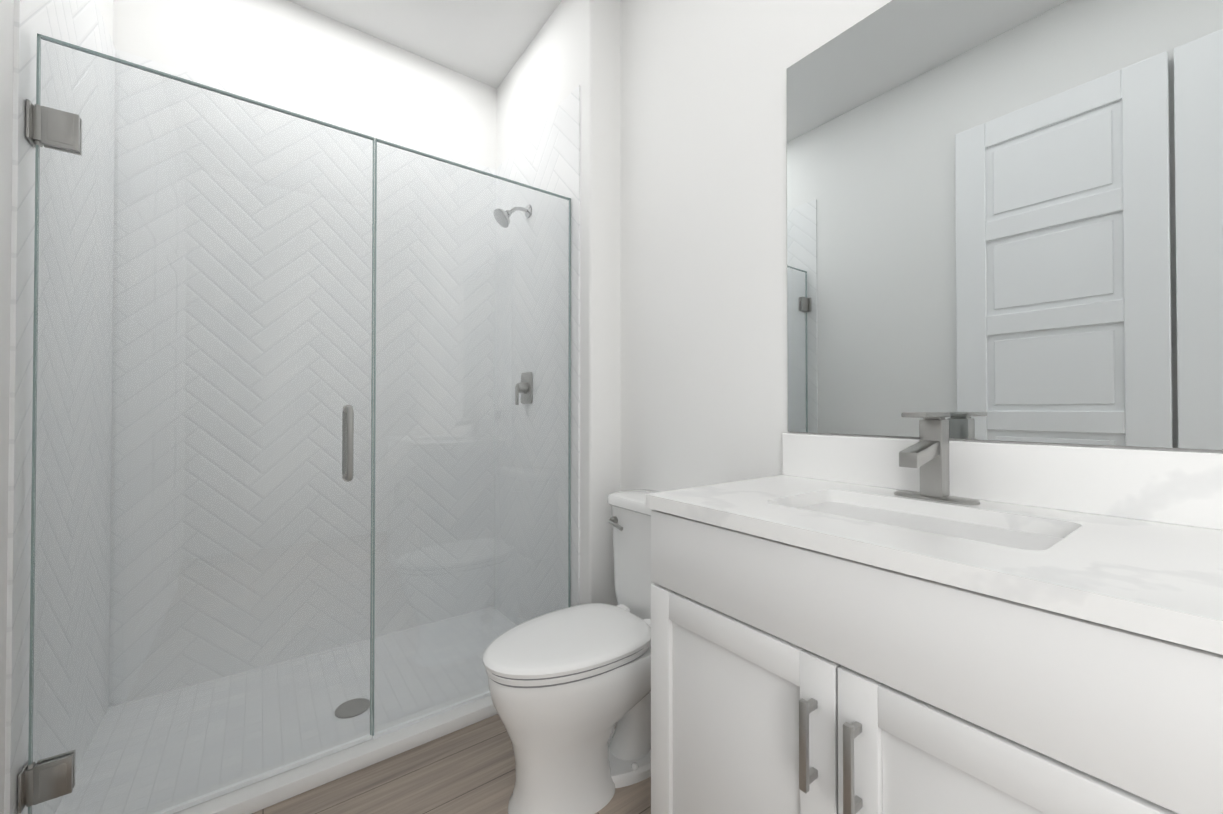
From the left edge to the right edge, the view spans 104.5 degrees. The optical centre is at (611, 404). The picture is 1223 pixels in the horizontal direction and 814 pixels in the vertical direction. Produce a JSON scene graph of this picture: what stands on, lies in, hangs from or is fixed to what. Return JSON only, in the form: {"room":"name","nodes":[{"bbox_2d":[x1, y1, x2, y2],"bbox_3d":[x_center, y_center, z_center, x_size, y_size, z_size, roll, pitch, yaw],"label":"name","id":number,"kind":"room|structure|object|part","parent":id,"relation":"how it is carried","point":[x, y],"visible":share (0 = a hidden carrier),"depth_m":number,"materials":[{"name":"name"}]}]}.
{"room":"bathroom","nodes":[
{"label":"bathroom","id":0,"kind":"room"},
{"bbox_2d":[0,0,113,813],"bbox_3d":[-0.785,-0.348,0.194,0.120,2.970,4.120,0,-1,-37],"label":"wall","id":1,"kind":"structure","parent":0,"point":[7,59],"depth_m":1.06,"materials":[{"name":"paint"}]},
{"bbox_2d":[4,0,115,813],"bbox_3d":[-1.623,-0.102,1.430,0.008,2.500,0.877,0,-1,-37],"label":"wall tile","id":2,"kind":"structure","parent":1,"relation":"attached to","point":[80,23],"depth_m":1.32,"materials":[{"name":"white tile"}]},
{"bbox_2d":[113,0,496,168],"bbox_3d":[-1.248,-0.328,2.340,1.690,2.970,0.120,0,-1,-37],"label":"wall","id":3,"kind":"structure","parent":0,"point":[289,52],"depth_m":2.19,"materials":[{"name":"paint"}]},
{"bbox_2d":[109,49,495,706],"bbox_3d":[-1.272,-0.094,2.240,1.535,2.500,0.008,0,-1,-37],"label":"wall tile","id":4,"kind":"structure","parent":3,"relation":"attached to","point":[233,367],"depth_m":2.10,"materials":[{"name":"white tile"}]},
{"bbox_2d":[288,0,561,88],"bbox_3d":[-0.058,-1.878,0.747,1.930,0.100,4.120,0,-1,-37],"label":"ceiling","id":5,"kind":"structure","parent":0,"point":[487,42],"depth_m":2.27,"materials":[{"name":"paint"}]},
{"bbox_2d":[252,714,650,813],"bbox_3d":[-0.058,1.192,0.718,1.930,0.100,4.120,0,-1,-37],"label":"floor","id":6,"kind":"structure","parent":0,"point":[469,769],"depth_m":1.43,"materials":[{"name":"brown wood"}]},
{"bbox_2d":[55,607,516,813],"bbox_3d":[-1.045,1.143,1.921,1.519,0.020,0.757,0,-1,-37],"label":"pan","id":7,"kind":"object","parent":6,"relation":"on","point":[230,733],"depth_m":1.74,"materials":[{"name":"tile"}]},
{"bbox_2d":[335,698,369,718],"bbox_3d":[-0.964,1.129,1.765,0.116,0.005,0.116,0,-1,-37],"label":"floor drain","id":8,"kind":"object","parent":7,"relation":"on","point":[348,703],"depth_m":1.76,"materials":[{"name":"silver metal"}]},
{"bbox_2d":[140,687,497,813],"bbox_3d":[-0.784,1.127,1.568,1.519,0.045,0.120,0,-1,-37],"label":"curb","id":9,"kind":"object","parent":6,"relation":"on","point":[265,793],"visible":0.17,"depth_m":1.47,"materials":[{"name":"stone"}]},
{"bbox_2d":[17,33,570,813],"bbox_3d":[-0.787,0.107,1.582,1.515,1.995,0.123,0,-1,-37],"label":"glass","id":10,"kind":"object","parent":9,"relation":"on","point":[49,777],"visible":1,"depth_m":1.39,"materials":[{"name":"glass"}]},
{"bbox_3d":[-0.853,0.124,1.533,0.028,0.248,0.123,0,-1,-37],"label":"handle","id":11,"kind":"part","parent":10,"relation":"part of","materials":[{"name":"silver metal"}]},
{"bbox_2d":[483,489,658,813],"bbox_3d":[-0.040,0.751,1.482,0.737,0.854,0.432,0,-1,-37],"label":"toilet","id":12,"kind":"object","parent":6,"relation":"on","point":[569,688],"visible":0.88,"depth_m":1.33,"materials":[{"name":"ceramic"}]},
{"bbox_3d":[-0.121,0.708,1.422,0.536,0.051,0.354,0,-1,-37],"label":"seat","id":13,"kind":"part","parent":12,"relation":"part of","materials":[{"name":"plastic"}]},
{"bbox_3d":[0.018,0.418,1.670,0.041,0.032,0.095,0,-1,-37],"label":"lever","id":14,"kind":"part","parent":12,"relation":"part of","materials":[{"name":"silver metal"}]},
{"bbox_3d":[0.177,0.564,1.645,0.186,0.392,0.410,0,-1,-37],"label":"tank","id":15,"kind":"part","parent":12,"relation":"part of","materials":[{"name":"ceramic"}]},
{"bbox_3d":[0.174,0.345,1.645,0.203,0.040,0.432,0,-1,-37],"label":"lid","id":16,"kind":"part","parent":12,"relation":"part of","materials":[{"name":"ceramic"}]},
{"bbox_2d":[646,412,1222,813],"bbox_3d":[0.536,0.579,0.861,0.566,1.128,0.858,0,-1,-37],"label":"bathroom vanity","id":17,"kind":"object","parent":6,"relation":"on","point":[932,619],"visible":1,"depth_m":0.70,"materials":[{"name":"paint"}]},
{"bbox_2d":[894,412,979,504],"bbox_3d":[0.642,0.108,0.973,0.157,0.183,0.156,0,-1,-37],"label":"faucet","id":18,"kind":"object","parent":17,"relation":"on","point":[931,453],"depth_m":0.98,"materials":[{"name":"silver metal"}]},
{"bbox_2d":[497,0,619,605],"bbox_3d":[-0.308,-0.327,2.376,0.175,2.970,0.980,0,-1,-37],"label":"wall","id":19,"kind":"structure","parent":0,"point":[573,45],"depth_m":1.98,"materials":[{"name":"paint"}]},
{"bbox_2d":[495,85,579,624],"bbox_3d":[-0.396,-0.093,2.339,0.008,2.500,0.877,0,-1,-37],"label":"wall tile","id":20,"kind":"structure","parent":19,"relation":"attached to","point":[545,154],"depth_m":2.26,"materials":[{"name":"white tile"}]},
{"bbox_2d":[494,205,531,227],"bbox_3d":[-0.484,-0.926,2.308,0.178,0.139,0.094,0,-1,-37],"label":"shower head","id":21,"kind":"object","parent":20,"relation":"attached to","point":[504,219],"depth_m":2.28},
{"bbox_2d":[515,372,531,404],"bbox_3d":[-0.446,-0.079,2.347,0.061,0.163,0.120,0,-1,-37],"label":"shower valve","id":22,"kind":"object","parent":20,"relation":"attached to","point":[520,388],"depth_m":2.33,"materials":[{"name":"silver metal"}]},
{"bbox_2d":[620,0,1222,491],"bbox_3d":[0.669,-0.338,1.271,0.120,2.970,4.120,0,-1,-37],"label":"wall","id":23,"kind":"structure","parent":0,"point":[702,242],"depth_m":1.63,"materials":[{"name":"paint"}]},
{"bbox_2d":[782,433,1222,529],"bbox_3d":[0.755,0.140,1.028,0.020,0.120,0.858,0,-1,-37],"label":"backsplash","id":24,"kind":"structure","parent":23,"relation":"attached to","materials":[{"name":"stone"}]},
{"bbox_2d":[787,0,1222,449],"bbox_3d":[0.764,-0.453,1.035,0.006,1.055,0.849,0,-1,-37],"label":"mirror","id":25,"kind":"object","parent":23,"relation":"attached to","point":[1004,220],"visible":1,"depth_m":0.96,"materials":[{"name":"silver mirror"}]}
]}

